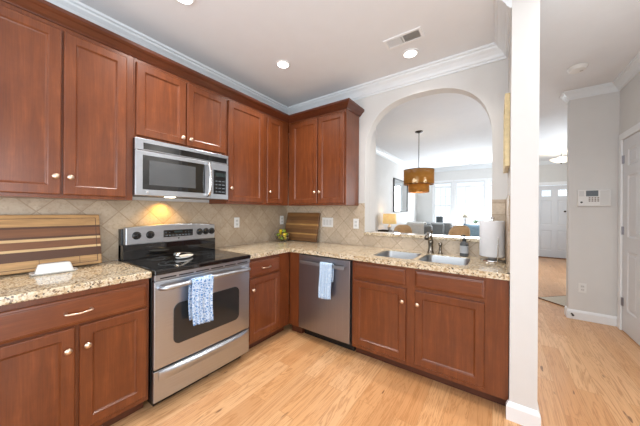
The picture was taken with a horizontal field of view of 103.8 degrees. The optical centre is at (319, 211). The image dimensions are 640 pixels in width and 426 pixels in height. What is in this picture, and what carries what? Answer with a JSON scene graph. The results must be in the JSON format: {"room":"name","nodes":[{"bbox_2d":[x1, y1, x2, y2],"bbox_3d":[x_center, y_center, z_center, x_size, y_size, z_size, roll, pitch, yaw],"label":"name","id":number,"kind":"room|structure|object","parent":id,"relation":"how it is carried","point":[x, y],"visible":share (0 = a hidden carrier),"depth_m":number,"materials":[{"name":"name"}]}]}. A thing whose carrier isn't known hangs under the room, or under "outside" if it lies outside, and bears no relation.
{"room":"kitchen","nodes":[
{"label":"kitchen","id":0,"kind":"room"},
{"bbox_2d":[102,197,239,261],"bbox_3d":[-1.779,-0.113,1.795,0.120,2.807,4.620,0,0,35],"label":"wall","id":1,"kind":"structure","parent":0,"point":[134,198],"depth_m":2.27,"materials":[{"name":"beige paint"}]},
{"bbox_2d":[0,0,133,200],"bbox_3d":[-1.629,-0.592,1.585,0.340,1.023,0.675,0,0,35],"label":"upper cabinet","id":2,"kind":"object","parent":1,"relation":"attached to","point":[66,95],"visible":1,"depth_m":1.48,"materials":[{"name":"brown wood"}]},
{"bbox_2d":[0,198,286,260],"bbox_3d":[-1.221,0.144,2.477,0.010,0.470,2.620,0,0,35],"label":"backsplash","id":3,"kind":"structure","parent":1,"relation":"attached to","point":[257,223],"depth_m":2.20,"materials":[{"name":"tile"}]},
{"bbox_2d":[234,217,239,227],"bbox_3d":[-0.945,0.126,2.852,0.008,0.116,0.070,0,0,35],"label":"outlet","id":4,"kind":"object","parent":3,"relation":"attached to","point":[236,219],"visible":1,"depth_m":2.84,"materials":[{"name":"white plastic"}]},
{"bbox_2d":[280,216,283,223],"bbox_3d":[-0.524,0.119,3.448,0.008,0.116,0.070,0,0,35],"label":"outlet","id":5,"kind":"object","parent":3,"relation":"attached to","point":[281,217],"visible":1,"depth_m":3.45,"materials":[{"name":"white plastic"}]},
{"bbox_2d":[133,57,226,155],"bbox_3d":[-1.214,-0.814,2.171,0.340,0.573,0.757,0,0,35],"label":"upper cabinet","id":6,"kind":"object","parent":1,"relation":"attached to","point":[169,108],"visible":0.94,"depth_m":2.02,"materials":[{"name":"brown wood"}]},
{"bbox_2d":[132,137,227,199],"bbox_3d":[-1.190,-0.318,2.144,0.415,0.410,0.754,0,0,35],"label":"microwave","id":7,"kind":"object","parent":6,"relation":"attached to","point":[159,169],"visible":1,"depth_m":1.98,"materials":[{"name":"silver metal"}]},
{"bbox_2d":[209,97,263,204],"bbox_3d":[-0.862,-0.587,2.673,0.340,1.023,0.470,0,0,35],"label":"upper cabinet","id":8,"kind":"object","parent":1,"relation":"attached to","point":[245,124],"visible":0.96,"depth_m":2.57,"materials":[{"name":"brown wood"}]},
{"bbox_2d":[262,113,288,205],"bbox_3d":[-0.611,-0.585,3.030,0.340,1.023,0.400,0,0,35],"label":"upper cabinet","id":9,"kind":"object","parent":1,"relation":"attached to","point":[276,131],"visible":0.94,"depth_m":2.93,"materials":[{"name":"brown wood"}]},
{"bbox_2d":[77,0,493,168],"bbox_3d":[1.356,-1.502,3.972,2.720,0.186,12.020,0,0,35],"label":"ceiling","id":10,"kind":"structure","parent":0,"point":[330,46],"depth_m":2.14,"materials":[{"name":"paint"}]},
{"bbox_2d":[176,0,195,5],"bbox_3d":[-0.904,-1.421,1.662,0.144,0.008,0.144,0,0,35],"label":"recessed light","id":11,"kind":"object","parent":10,"relation":"in","point":[184,2],"visible":1,"depth_m":1.70,"materials":[{"name":"white paint"}]},
{"bbox_2d":[275,60,290,68],"bbox_3d":[-0.357,-1.417,2.422,0.144,0.008,0.144,0,0,35],"label":"recessed light","id":12,"kind":"object","parent":10,"relation":"in","point":[283,64],"visible":1,"depth_m":2.42,"materials":[{"name":"white paint"}]},
{"bbox_2d":[383,26,424,50],"bbox_3d":[0.683,-1.410,2.055,0.300,0.008,0.135,0,0,35],"label":"ceiling vent","id":13,"kind":"object","parent":10,"relation":"in","point":[415,34],"visible":1,"depth_m":2.05,"materials":[{"name":"white metal"}]},
{"bbox_2d":[402,48,418,58],"bbox_3d":[0.808,-1.409,2.241,0.144,0.008,0.144,0,0,35],"label":"recessed light","id":14,"kind":"object","parent":10,"relation":"in","point":[412,52],"visible":1,"depth_m":2.24,"materials":[{"name":"white paint"}]},
{"bbox_2d":[404,130,434,192],"bbox_3d":[1.740,-0.871,4.420,0.508,1.072,0.508,0,0,35],"label":"pendant lamp","id":15,"kind":"object","parent":10,"relation":"hanging from","point":[418,180],"visible":1,"depth_m":4.25,"materials":[{"name":"brown metal"}]},
{"bbox_2d":[369,129,375,230],"bbox_3d":[0.577,-0.097,3.072,0.140,2.807,0.179,0,0,35],"label":"wall","id":16,"kind":"structure","parent":0,"point":[372,182],"depth_m":3.03,"materials":[{"name":"beige paint"}]},
{"bbox_2d":[110,257,639,425],"bbox_3d":[2.202,1.368,3.362,4.840,0.100,12.020,0,0,35],"label":"floor","id":17,"kind":"structure","parent":0,"point":[589,372],"depth_m":1.83,"materials":[{"name":"brown wood"}]},
{"bbox_2d":[0,278,148,425],"bbox_3d":[-1.515,0.855,1.494,0.645,0.873,0.669,0,0,35],"label":"base cabinet","id":18,"kind":"object","parent":17,"relation":"on","point":[80,358],"visible":0.98,"depth_m":1.33,"materials":[{"name":"brown wood"}]},
{"bbox_2d":[0,260,151,305],"bbox_3d":[-1.516,0.397,1.498,0.636,0.040,0.671,0,0,35],"label":"countertop","id":19,"kind":"structure","parent":18,"relation":"on","point":[21,287],"depth_m":1.39,"materials":[{"name":"stone"}]},
{"bbox_2d":[0,215,101,275],"bbox_3d":[-1.758,0.196,1.598,0.102,0.348,0.552,0,0,35],"label":"cutting board","id":20,"kind":"object","parent":19,"relation":"on","point":[26,241],"visible":0.88,"depth_m":1.60,"materials":[{"name":"brown wood"}]},
{"bbox_2d":[29,261,77,275],"bbox_3d":[-1.635,0.346,1.544,0.104,0.061,0.204,0,0,38],"label":"butter dish","id":21,"kind":"object","parent":19,"relation":"on","point":[63,266],"visible":1,"depth_m":1.52,"materials":[{"name":"white ceramic"}]},
{"bbox_2d":[29,267,77,275],"bbox_3d":[-1.635,0.371,1.544,0.104,0.010,0.204,0,0,38],"label":"tray","id":22,"kind":"object","parent":21,"relation":"attached to","point":[65,269],"depth_m":1.51,"materials":[{"name":"white ceramic"}]},
{"bbox_2d":[118,223,250,405],"bbox_3d":[-1.068,0.702,2.063,0.719,1.185,0.759,0,0,35],"label":"range","id":23,"kind":"object","parent":17,"relation":"on","point":[181,354],"visible":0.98,"depth_m":1.91,"materials":[{"name":"silver metal"}]},
{"bbox_2d":[173,252,192,258],"bbox_3d":[-1.100,0.347,2.029,0.101,0.052,0.191,0,0,7],"label":"spoon rest","id":24,"kind":"object","parent":23,"relation":"on","point":[176,255],"visible":1,"depth_m":1.98,"materials":[{"name":"white ceramic"}]},
{"bbox_2d":[121,249,250,275],"bbox_3d":[-1.066,0.392,2.063,0.593,0.032,0.759,0,0,35],"label":"cooktop","id":25,"kind":"object","parent":23,"relation":"in","point":[161,264],"depth_m":1.93,"materials":[{"name":"black glass"}]},
{"bbox_2d":[188,274,213,325],"bbox_3d":[-0.839,0.627,1.779,0.066,0.330,0.160,0,0,35],"label":"dish towel","id":26,"kind":"object","parent":23,"relation":"hanging from","point":[200,293],"visible":1,"depth_m":1.75,"materials":[{"name":"white fabric"}]},
{"bbox_2d":[249,252,288,348],"bbox_3d":[-0.715,0.861,2.629,0.645,0.873,0.560,0,0,35],"label":"base cabinet","id":27,"kind":"object","parent":17,"relation":"on","point":[268,275],"visible":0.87,"depth_m":2.44,"materials":[{"name":"brown wood"}]},
{"bbox_2d":[289,252,304,333],"bbox_3d":[-0.114,0.865,2.891,0.138,0.873,0.550,0,0,35],"label":"cabinet filler","id":28,"kind":"object","parent":17,"relation":"on","point":[294,257],"visible":0.25,"depth_m":2.67,"materials":[{"name":"brown wood"}]},
{"bbox_2d":[299,253,355,350],"bbox_3d":[0.178,0.868,2.648,0.612,0.871,0.622,0,0,35],"label":"dishwasher","id":29,"kind":"object","parent":17,"relation":"on","point":[328,320],"visible":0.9,"depth_m":2.40,"materials":[{"name":"silver metal"}]},
{"bbox_2d":[318,262,333,299],"bbox_3d":[0.055,0.651,2.353,0.141,0.342,0.054,0,0,35],"label":"dish towel","id":30,"kind":"object","parent":29,"relation":"hanging from","point":[326,274],"visible":1,"depth_m":2.34,"materials":[{"name":"white fabric"}]},
{"bbox_2d":[394,225,411,232],"bbox_3d":[2.015,0.825,6.115,0.440,0.984,0.475,0,0,21],"label":"dining chair","id":31,"kind":"object","parent":17,"relation":"on","point":[400,228],"visible":0.38,"depth_m":6.29,"materials":[{"name":"brown wicker"}]},
{"bbox_2d":[404,224,432,233],"bbox_3d":[2.544,0.845,6.757,0.780,0.949,0.780,0,0,35],"label":"armchair","id":32,"kind":"object","parent":17,"relation":"on","point":[427,228],"visible":0.06,"depth_m":6.74,"materials":[{"name":"grey fabric"}]},
{"bbox_2d":[406,221,426,233],"bbox_3d":[2.691,0.527,6.997,0.466,0.487,0.321,0,0,35],"label":"throw blanket","id":33,"kind":"object","parent":32,"relation":"on","point":[417,227],"visible":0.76,"depth_m":6.85,"materials":[{"name":"white fabric"}]},
{"bbox_2d":[352,260,508,405],"bbox_3d":[0.912,0.872,2.167,1.130,0.873,0.639,0,0,35],"label":"base cabinet","id":34,"kind":"object","parent":17,"relation":"on","point":[450,329],"visible":0.98,"depth_m":1.86,"materials":[{"name":"brown wood"}]},
{"bbox_2d":[215,240,509,280],"bbox_3d":[0.213,0.409,2.345,2.487,0.040,1.160,0,0,35],"label":"countertop","id":35,"kind":"structure","parent":34,"relation":"on","point":[475,267],"depth_m":2.31,"materials":[{"name":"stone"}]},
{"bbox_2d":[274,233,289,240],"bbox_3d":[-0.487,0.332,3.241,0.204,0.096,0.204,0,0,35],"label":"fruit bowl","id":36,"kind":"object","parent":35,"relation":"on","point":[280,237],"visible":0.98,"depth_m":3.17,"materials":[{"name":"clear glass"}]},
{"bbox_2d":[285,213,320,241],"bbox_3d":[-0.245,0.201,3.306,0.540,0.367,0.111,0,0,35],"label":"cutting board","id":37,"kind":"object","parent":35,"relation":"on","point":[300,226],"visible":0.8,"depth_m":3.27,"materials":[{"name":"brown wood"}]},
{"bbox_2d":[375,251,470,264],"bbox_3d":[0.875,0.498,2.191,0.739,0.196,0.399,0,0,35],"label":"sink","id":38,"kind":"object","parent":35,"relation":"in","point":[394,254],"visible":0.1,"depth_m":2.30,"materials":[{"name":"metal"}]},
{"bbox_2d":[424,229,433,252],"bbox_3d":[1.012,0.283,2.331,0.064,0.224,0.213,0,0,35],"label":"faucet","id":39,"kind":"object","parent":35,"relation":"on","point":[428,236],"visible":1,"depth_m":2.37,"materials":[{"name":"metal"}]},
{"bbox_2d":[438,242,442,253],"bbox_3d":[1.124,0.342,2.343,0.044,0.107,0.044,0,0,35],"label":"sprayer","id":40,"kind":"object","parent":35,"relation":"on","point":[439,243],"visible":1,"depth_m":2.33,"materials":[{"name":"metal"}]},
{"bbox_2d":[460,235,468,256],"bbox_3d":[1.274,0.302,2.217,0.070,0.189,0.070,0,0,35],"label":"soap dispenser","id":41,"kind":"object","parent":35,"relation":"on","point":[464,246],"visible":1,"depth_m":2.19,"materials":[{"name":"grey glass"}]},
{"bbox_2d":[480,217,504,262],"bbox_3d":[1.383,0.220,2.011,0.168,0.355,0.179,0,0,35],"label":"paper towel holder","id":42,"kind":"object","parent":35,"relation":"on","point":[489,259],"visible":0.77,"depth_m":1.96,"materials":[{"name":"silver metal"}]},
{"bbox_2d":[479,221,504,257],"bbox_3d":[1.383,0.217,2.018,0.170,0.281,0.170,0,0,35],"label":"paper towel roll","id":43,"kind":"object","parent":42,"relation":"on","point":[489,231],"visible":0.98,"depth_m":1.95,"materials":[{"name":"white paper"}]},
{"bbox_2d":[426,222,451,234],"bbox_3d":[3.257,0.830,7.404,1.060,0.989,0.900,0,0,35],"label":"sofa","id":44,"kind":"object","parent":17,"relation":"on","point":[438,228],"visible":0.14,"depth_m":7.37,"materials":[{"name":"grey fabric"}]},
{"bbox_2d":[431,223,443,234],"bbox_3d":[3.488,0.611,7.425,0.342,0.508,0.158,0,0,35],"label":"cushion","id":45,"kind":"object","parent":44,"relation":"on","point":[438,228],"depth_m":7.36,"materials":[{"name":"grey fabric"}]},
{"bbox_2d":[448,225,469,236],"bbox_3d":[2.978,0.817,5.400,0.475,1.014,0.440,0,0,-43],"label":"dining chair","id":46,"kind":"object","parent":17,"relation":"on","point":[459,230],"visible":0.38,"depth_m":5.57,"materials":[{"name":"brown wicker"}]},
{"bbox_2d":[538,295,565,306],"bbox_3d":[3.747,1.322,3.624,0.750,0.013,0.568,0,0,-10],"label":"entry rug","id":47,"kind":"object","parent":17,"relation":"on","point":[559,300],"visible":0.2,"depth_m":3.74,"materials":[{"name":"beige fabric"}]},
{"bbox_3d":[4.298,0.868,7.527,1.980,0.930,0.280,0,0,35],"label":"table","id":48,"kind":"object","parent":17,"relation":"on","visible":0},
{"bbox_2d":[436,216,442,222],"bbox_3d":[3.759,0.279,7.885,0.200,0.240,0.020,0,0,35],"label":"photo frame","id":49,"kind":"object","parent":48,"relation":"on","point":[439,219],"visible":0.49,"depth_m":7.88,"materials":[{"name":"grey"}]},
{"bbox_2d":[462,213,468,224],"bbox_3d":[4.332,0.228,7.482,0.203,0.350,0.203,0,0,35],"label":"table lamp","id":50,"kind":"object","parent":48,"relation":"on","point":[465,215],"visible":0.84,"depth_m":7.43,"materials":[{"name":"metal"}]},
{"bbox_3d":[1.524,0.883,5.702,0.330,0.860,0.580,0,0,35],"label":"console table","id":51,"kind":"object","parent":17,"relation":"on","visible":0},
{"bbox_2d":[378,229,391,231],"bbox_3d":[1.445,0.433,5.576,0.240,0.040,0.240,0,0,35],"label":"tray","id":52,"kind":"object","parent":51,"relation":"on","point":[381,230],"visible":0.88,"depth_m":5.48,"materials":[{"name":"brown metal"}]},
{"bbox_2d":[382,214,396,229],"bbox_3d":[1.608,0.254,5.805,0.313,0.400,0.313,0,0,35],"label":"table lamp","id":53,"kind":"object","parent":51,"relation":"on","point":[389,219],"visible":0.81,"depth_m":5.68,"materials":[{"name":"beige fabric"}]},
{"bbox_3d":[3.851,0.834,6.007,0.850,0.989,0.800,0,0,35],"label":"armchair","id":54,"kind":"object","parent":17,"relation":"on","visible":0},
{"bbox_2d":[464,224,478,236],"bbox_3d":[3.771,0.569,6.065,0.540,0.527,0.176,0,0,35],"label":"cushion","id":55,"kind":"object","parent":54,"relation":"on","point":[474,229],"visible":0.24,"depth_m":6.06,"materials":[{"name":"blue fabric"}]},
{"bbox_2d":[375,154,415,230],"bbox_3d":[1.502,-0.090,6.102,0.120,2.807,6.199,0,0,35],"label":"wall","id":56,"kind":"structure","parent":0,"point":[386,170],"depth_m":6.25,"materials":[{"name":"beige paint"}]},
{"bbox_2d":[393,178,407,211],"bbox_3d":[2.291,-0.431,7.088,0.030,0.900,1.240,0,0,35],"label":"wall mirror","id":57,"kind":"object","parent":56,"relation":"attached to","point":[400,192],"visible":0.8,"depth_m":6.98,"materials":[{"name":"silver metal"}]},
{"bbox_2d":[376,146,491,171],"bbox_3d":[2.639,-1.342,5.343,2.600,0.118,5.900,0,0,35],"label":"trim","id":58,"kind":"structure","parent":56,"relation":"attached to","point":[379,151],"depth_m":7.35,"materials":[{"name":"white paint"}]},
{"bbox_2d":[288,58,507,299],"bbox_3d":[0.643,-0.097,2.841,2.635,2.808,0.120,0,0,35],"label":"wall","id":59,"kind":"structure","parent":0,"point":[487,84],"depth_m":2.33,"materials":[{"name":"beige paint"}]},
{"bbox_2d":[289,108,358,205],"bbox_3d":[0.017,-0.580,2.990,0.817,1.023,0.340,0,0,35],"label":"upper cabinet","id":60,"kind":"object","parent":59,"relation":"attached to","point":[323,149],"visible":1,"depth_m":2.82,"materials":[{"name":"brown wood"}]},
{"bbox_2d":[2,0,363,122],"bbox_3d":[-0.722,-1.134,2.132,1.168,0.072,2.611,0,0,35],"label":"crown molding","id":61,"kind":"structure","parent":60,"relation":"attached to","point":[44,9],"depth_m":1.86,"materials":[{"name":"brown wood"}]},
{"bbox_2d":[287,199,505,258],"bbox_3d":[0.549,0.142,2.826,2.479,0.500,0.010,0,0,35],"label":"backsplash","id":62,"kind":"structure","parent":59,"relation":"attached to","point":[342,231],"depth_m":2.87,"materials":[{"name":"tile"}]},
{"bbox_2d":[322,217,332,226],"bbox_3d":[0.093,0.136,3.135,0.162,0.116,0.010,0,0,35],"label":"light switch","id":63,"kind":"object","parent":62,"relation":"attached to","point":[326,222],"visible":1,"depth_m":3.13,"materials":[{"name":"white plastic"}]},
{"bbox_2d":[353,219,358,228],"bbox_3d":[0.417,0.143,2.908,0.070,0.116,0.008,0,0,35],"label":"outlet","id":64,"kind":"object","parent":62,"relation":"attached to","point":[355,221],"visible":1,"depth_m":2.90,"materials":[{"name":"white plastic"}]},
{"bbox_2d":[364,231,478,241],"bbox_3d":[1.037,0.254,2.571,1.191,0.031,0.205,0,0,35],"label":"ledge","id":65,"kind":"object","parent":59,"relation":"attached to","point":[374,233],"visible":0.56,"depth_m":2.50,"materials":[{"name":"stone"}]},
{"bbox_2d":[453,182,453,223],"bbox_3d":[4.216,-0.237,7.908,0.095,1.380,0.120,0,0,35],"label":"wall pier","id":66,"kind":"object","parent":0,"point":[453,182],"visible":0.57,"depth_m":7.86,"materials":[{"name":"white paint"}]},
{"bbox_2d":[416,168,491,221],"bbox_3d":[4.367,-0.510,7.803,2.600,1.928,0.120,0,0,35],"label":"wall","id":67,"kind":"structure","parent":0,"point":[485,172],"depth_m":8.13,"materials":[{"name":"beige paint"}]},
{"bbox_2d":[507,0,539,410],"bbox_3d":[1.446,-0.090,1.810,0.135,2.807,0.640,0,0,35],"label":"wall","id":68,"kind":"structure","parent":0,"point":[524,43],"depth_m":1.55,"materials":[{"name":"beige paint"}]},
{"bbox_2d":[46,0,511,114],"bbox_3d":[-0.734,-1.365,0.992,2.500,0.118,4.500,0,0,35],"label":"trim","id":69,"kind":"structure","parent":68,"relation":"attached to","point":[498,50],"depth_m":2.28,"materials":[{"name":"white paint"}]},
{"bbox_2d":[503,93,509,172],"bbox_3d":[1.387,-0.557,1.866,0.030,0.500,0.380,0,0,35],"label":"picture frame","id":70,"kind":"object","parent":68,"relation":"attached to","point":[506,134],"visible":0.98,"depth_m":1.71,"materials":[{"name":"gold metal"}]},
{"bbox_2d":[505,195,509,272],"bbox_3d":[1.397,0.147,1.868,0.010,0.500,0.600,0,0,35],"label":"backsplash","id":71,"kind":"structure","parent":68,"relation":"attached to","point":[507,235],"depth_m":1.69,"materials":[{"name":"tile"}]},
{"bbox_2d":[506,399,540,425],"bbox_3d":[1.466,1.257,1.852,0.167,0.112,0.776,0,0,35],"label":"baseboard","id":72,"kind":"structure","parent":68,"relation":"attached to","point":[519,414],"depth_m":1.54,"materials":[{"name":"white paint"}]},
{"bbox_2d":[539,163,566,185],"bbox_3d":[6.791,-1.113,7.260,0.860,0.688,0.120,0,0,35],"label":"wall","id":73,"kind":"structure","parent":0,"point":[550,172],"depth_m":7.23,"materials":[{"name":"beige paint"}]},
{"bbox_2d":[538,181,566,258],"bbox_3d":[6.761,0.250,7.232,1.020,2.200,0.110,0,0,35],"label":"door","id":74,"kind":"structure","parent":73,"relation":"in","point":[552,240],"depth_m":7.25,"materials":[{"name":"white paint"}]},
{"bbox_2d":[539,161,566,164],"bbox_3d":[6.703,-1.411,7.202,1.700,0.094,0.078,0,0,35],"label":"trim","id":75,"kind":"structure","parent":73,"relation":"attached to","point":[540,162],"depth_m":7.28,"materials":[{"name":"white paint"}]},
{"bbox_2d":[539,0,639,161],"bbox_3d":[3.334,-1.532,2.578,2.120,0.100,12.020,0,0,35],"label":"ceiling","id":76,"kind":"structure","parent":0,"point":[604,35],"depth_m":2.29,"materials":[{"name":"paint"}]},
{"bbox_2d":[550,151,566,163],"bbox_3d":[5.951,-1.315,6.189,0.425,0.296,0.425,0,0,35],"label":"ceiling lamp","id":77,"kind":"object","parent":76,"relation":"attached to","point":[563,159],"visible":0.8,"depth_m":6.13,"materials":[{"name":"silver metal"}]},
{"bbox_2d":[567,63,588,73],"bbox_3d":[2.654,-1.463,2.586,0.156,0.046,0.156,0,0,35],"label":"smoke detector","id":78,"kind":"object","parent":76,"relation":"attached to","point":[577,68],"visible":1,"depth_m":2.55,"materials":[{"name":"white plastic"}]},
{"bbox_2d":[566,91,619,315],"bbox_3d":[3.363,-0.077,3.028,0.535,2.807,0.120,0,0,35],"label":"wall","id":79,"kind":"structure","parent":0,"point":[592,121],"depth_m":3.01,"materials":[{"name":"beige paint"}]},
{"bbox_2d":[578,283,586,292],"bbox_3d":[3.200,0.935,3.058,0.070,0.116,0.008,0,0,35],"label":"outlet","id":80,"kind":"object","parent":79,"relation":"attached to","point":[582,288],"visible":1,"depth_m":3.06,"materials":[{"name":"white plastic"}]},
{"bbox_2d":[564,306,616,326],"bbox_3d":[3.286,1.270,3.051,0.440,0.112,0.137,0,0,38],"label":"baseboard","id":81,"kind":"structure","parent":79,"relation":"attached to","point":[579,315],"depth_m":3.01,"materials":[{"name":"white paint"}]},
{"bbox_2d":[577,189,610,205],"bbox_3d":[3.272,-0.161,2.999,0.276,0.196,0.032,0,0,35],"label":"alarm keypad","id":82,"kind":"object","parent":79,"relation":"attached to","point":[602,197],"visible":1,"depth_m":2.99,"materials":[{"name":"white plastic"}]},
{"bbox_2d":[619,87,623,293],"bbox_3d":[3.465,-0.076,2.812,0.120,2.807,0.115,0,0,35],"label":"wall","id":83,"kind":"structure","parent":0,"point":[621,122],"depth_m":2.83,"materials":[{"name":"beige paint"}]},
{"bbox_2d":[624,72,639,139],"bbox_3d":[3.207,-1.141,2.436,0.120,0.683,0.805,0,0,35],"label":"wall","id":84,"kind":"structure","parent":0,"point":[632,89],"depth_m":2.62,"materials":[{"name":"beige paint"}]},
{"bbox_2d":[559,51,639,103],"bbox_3d":[1.500,-1.447,0.543,0.493,0.094,6.340,0,0,35],"label":"trim","id":85,"kind":"structure","parent":84,"relation":"attached to","point":[632,69],"depth_m":2.91,"materials":[{"name":"white paint"}]},
{"bbox_2d":[617,122,639,345],"bbox_3d":[3.158,0.228,2.463,0.112,2.195,0.954,0,0,38],"label":"door","id":86,"kind":"structure","parent":84,"relation":"in","point":[628,303],"depth_m":2.66,"materials":[{"name":"white paint"}]},
{"bbox_3d":[4.358,0.894,7.803,2.600,0.880,0.120,0,0,35],"label":"wall","id":87,"kind":"structure","parent":0,"visible":0},
{"bbox_2d":[432,180,452,226],"bbox_3d":[3.938,-0.250,8.052,0.605,1.462,0.115,0,0,35],"label":"window","id":88,"kind":"structure","parent":87,"relation":"in","point":[446,181],"depth_m":8.06,"materials":[{"name":"white paint"}]},
{"bbox_2d":[454,178,486,223],"bbox_3d":[4.550,-0.246,7.622,0.860,1.462,0.115,0,0,35],"label":"window","id":89,"kind":"structure","parent":87,"relation":"in","point":[484,180],"depth_m":7.60,"materials":[{"name":"white paint"}]},
{"bbox_2d":[487,178,491,220],"bbox_3d":[5.134,-0.242,7.210,0.540,1.462,0.115,0,0,35],"label":"window","id":90,"kind":"structure","parent":87,"relation":"in","point":[489,180],"depth_m":7.33,"materials":[{"name":"white paint"}]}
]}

